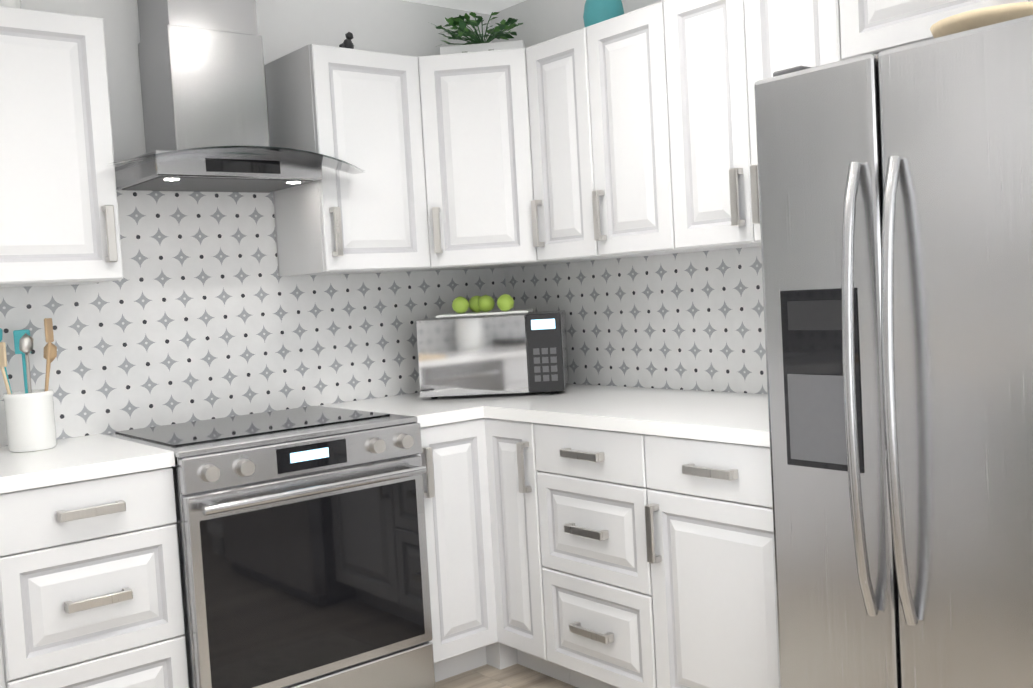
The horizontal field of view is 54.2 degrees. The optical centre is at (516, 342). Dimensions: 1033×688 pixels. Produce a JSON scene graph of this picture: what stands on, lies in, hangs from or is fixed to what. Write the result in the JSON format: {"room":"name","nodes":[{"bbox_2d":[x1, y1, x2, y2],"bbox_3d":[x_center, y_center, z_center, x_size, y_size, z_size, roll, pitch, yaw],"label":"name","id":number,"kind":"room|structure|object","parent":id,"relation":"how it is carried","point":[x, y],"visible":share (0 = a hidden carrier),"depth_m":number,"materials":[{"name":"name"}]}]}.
{"room":"kitchen","nodes":[
{"label":"kitchen","id":0,"kind":"room"},
{"bbox_2d":[0,0,505,446],"bbox_3d":[-1.069,-0.050,3.552,4.650,2.440,0.224,-6,4,-39],"label":"wall","id":1,"kind":"structure","parent":0,"point":[201,310],"depth_m":3.45,"materials":[{"name":"white tile"}]},
{"bbox_2d":[0,6,122,287],"bbox_3d":[-1.426,-0.536,2.865,0.458,0.744,0.379,-6,4,-39],"label":"upper cabinet","id":2,"kind":"object","parent":1,"relation":"attached to","point":[59,220],"visible":1,"depth_m":2.79,"materials":[{"name":"white wood"}]},
{"bbox_2d":[0,0,20,7],"bbox_3d":[-1.455,-1.039,2.859,0.314,0.260,0.238,-6,4,-39],"label":"vase","id":3,"kind":"object","parent":2,"relation":"on","point":[12,3],"visible":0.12,"depth_m":2.84,"materials":[{"name":"white ceramic"}]},
{"bbox_2d":[109,0,365,192],"bbox_3d":[-0.935,-0.879,3.167,0.800,0.756,0.529,-6,4,-39],"label":"range hood","id":4,"kind":"object","parent":1,"relation":"attached to","point":[203,89],"visible":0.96,"depth_m":3.15,"materials":[{"name":"silver metal"}]},
{"bbox_2d":[265,44,428,276],"bbox_3d":[-0.594,-0.621,3.567,0.418,0.744,0.345,-6,4,-39],"label":"upper cabinet","id":5,"kind":"object","parent":1,"relation":"attached to","point":[361,109],"depth_m":3.43,"materials":[{"name":"white wood"}]},
{"bbox_2d":[339,32,353,48],"bbox_3d":[-0.600,-1.048,3.570,0.062,0.106,0.052,-6,4,-39],"label":"figurine","id":6,"kind":"object","parent":5,"relation":"on","point":[347,43],"visible":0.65,"depth_m":3.56,"materials":[{"name":"black ceramic"}]},
{"bbox_2d":[403,0,524,14],"bbox_3d":[0.549,-1.306,1.498,4.550,0.100,5.800,-6,4,-39],"label":"ceiling","id":7,"kind":"structure","parent":0,"point":[485,6],"depth_m":4.03,"materials":[{"name":"white paint"}]},
{"bbox_2d":[435,664,577,687],"bbox_3d":[0.693,1.226,1.633,4.550,0.100,5.800,-6,4,-39],"label":"floor","id":8,"kind":"structure","parent":0,"point":[512,676],"depth_m":3.37,"materials":[{"name":"brown wood"}]},
{"bbox_2d":[104,406,435,687],"bbox_3d":[-0.756,0.715,3.172,0.766,0.921,0.716,-6,4,-39],"label":"range","id":9,"kind":"object","parent":8,"relation":"on","point":[302,543],"visible":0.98,"depth_m":2.93,"materials":[{"name":"silver metal"}]},
{"bbox_2d":[418,431,487,522],"bbox_3d":[-0.383,0.696,3.566,0.307,0.876,0.625,-6,4,-39],"label":"base cabinet","id":10,"kind":"object","parent":8,"relation":"on","point":[455,481],"depth_m":3.31,"materials":[{"name":"white wood"}]},
{"bbox_2d":[484,439,531,534],"bbox_3d":[0.232,0.663,3.517,0.625,0.876,0.269,-6,4,-39],"label":"base cabinet","id":11,"kind":"object","parent":8,"relation":"on","point":[509,497],"depth_m":3.31,"materials":[{"name":"white wood"}]},
{"bbox_2d":[528,443,639,558],"bbox_3d":[0.468,0.665,3.228,0.625,0.876,0.477,-6,4,-39],"label":"base cabinet","id":12,"kind":"object","parent":8,"relation":"on","point":[588,536],"depth_m":3.02,"materials":[{"name":"white wood"}]},
{"bbox_2d":[636,455,775,590],"bbox_3d":[0.776,0.668,2.852,0.625,0.876,0.495,-6,4,-39],"label":"base cabinet","id":13,"kind":"object","parent":8,"relation":"on","point":[718,521],"depth_m":2.65,"materials":[{"name":"white wood"}]},
{"bbox_2d":[0,434,779,687],"bbox_3d":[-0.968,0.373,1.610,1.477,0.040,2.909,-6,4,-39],"label":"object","id":14,"kind":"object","parent":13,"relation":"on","point":[91,586],"depth_m":2.70,"materials":[{"name":"white wood"}]},
{"bbox_2d":[0,318,56,451],"bbox_3d":[-1.406,0.120,2.916,0.179,0.375,0.140,-6,4,-39],"label":"utensil crock","id":15,"kind":"object","parent":14,"relation":"on","point":[30,418],"visible":1,"depth_m":2.87,"materials":[{"name":"white ceramic"}]},
{"bbox_2d":[318,383,769,466],"bbox_3d":[0.211,0.219,3.260,0.913,0.040,1.847,-6,4,-39],"label":"countertop","id":16,"kind":"structure","parent":13,"relation":"on","point":[691,428],"depth_m":3.09,"materials":[{"name":"white stone"}]},
{"bbox_2d":[416,294,568,398],"bbox_3d":[-0.080,0.002,3.783,0.520,0.368,0.374,-3,3,6],"label":"microwave","id":17,"kind":"object","parent":16,"relation":"on","point":[487,350],"visible":1,"depth_m":3.60,"materials":[{"name":"silver metal"}]},
{"bbox_2d":[754,15,1032,687],"bbox_3d":[1.125,0.235,2.215,0.796,1.765,0.914,-6,4,-39],"label":"refrigerator","id":18,"kind":"object","parent":8,"relation":"on","point":[895,186],"visible":1,"depth_m":2.07,"materials":[{"name":"silver metal"}]},
{"bbox_2d":[930,2,1032,37],"bbox_3d":[0.997,-0.630,2.088,0.260,0.075,0.260,-6,4,-39],"label":"bowl","id":19,"kind":"object","parent":18,"relation":"on","point":[973,19],"visible":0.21,"depth_m":1.99,"materials":[{"name":"wood"}]},
{"bbox_2d":[490,0,766,393],"bbox_3d":[0.949,-0.145,3.200,0.204,2.440,3.323,-6,4,-39],"label":"wall","id":20,"kind":"structure","parent":0,"point":[688,321],"depth_m":3.60,"materials":[{"name":"white tile"}]},
{"bbox_2d":[417,48,536,270],"bbox_3d":[-0.136,-0.646,3.553,0.278,0.740,0.280,-6,4,-39],"label":"upper cabinet","id":21,"kind":"object","parent":20,"relation":"attached to","point":[475,105],"depth_m":3.54,"materials":[{"name":"white wood"}]},
{"bbox_2d":[431,12,525,54],"bbox_3d":[-0.134,-1.155,3.869,0.386,0.236,0.363,-6,4,-39],"label":"planter box","id":22,"kind":"object","parent":21,"relation":"on","point":[476,44],"visible":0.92,"depth_m":3.83,"materials":[{"name":"concrete"}]},
{"bbox_2d":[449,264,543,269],"bbox_3d":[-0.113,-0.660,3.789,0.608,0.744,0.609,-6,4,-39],"label":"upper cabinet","id":23,"kind":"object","parent":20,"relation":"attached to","point":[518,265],"depth_m":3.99,"materials":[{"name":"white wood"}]},
{"bbox_2d":[525,30,591,263],"bbox_3d":[0.279,-0.668,3.517,0.345,0.744,0.305,-6,4,-39],"label":"upper cabinet","id":24,"kind":"object","parent":20,"relation":"attached to","point":[552,66],"depth_m":3.42,"materials":[{"name":"white wood"}]},
{"bbox_2d":[583,0,623,26],"bbox_3d":[0.299,-1.113,3.453,0.141,0.146,0.141,-6,4,-39],"label":"vase","id":25,"kind":"object","parent":24,"relation":"on","point":[596,11],"visible":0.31,"depth_m":3.39,"materials":[{"name":"teal ceramic"}]},
{"bbox_2d":[577,4,664,259],"bbox_3d":[0.481,-0.666,3.270,0.345,0.744,0.334,-6,4,-39],"label":"upper cabinet","id":26,"kind":"object","parent":20,"relation":"attached to","point":[630,134],"depth_m":3.18,"materials":[{"name":"white wood"}]},
{"bbox_2d":[653,0,840,253],"bbox_3d":[0.774,-0.664,2.913,0.345,0.744,0.589,-6,4,-39],"label":"upper cabinet","id":27,"kind":"object","parent":20,"relation":"attached to","point":[711,54],"depth_m":2.89,"materials":[{"name":"white wood"}]},
{"bbox_2d":[841,0,1032,59],"bbox_3d":[1.244,-0.879,2.312,0.345,0.304,0.931,-6,4,-39],"label":"upper cabinet","id":28,"kind":"object","parent":20,"relation":"attached to","point":[867,26],"depth_m":2.46,"materials":[{"name":"white wood"}]}
]}

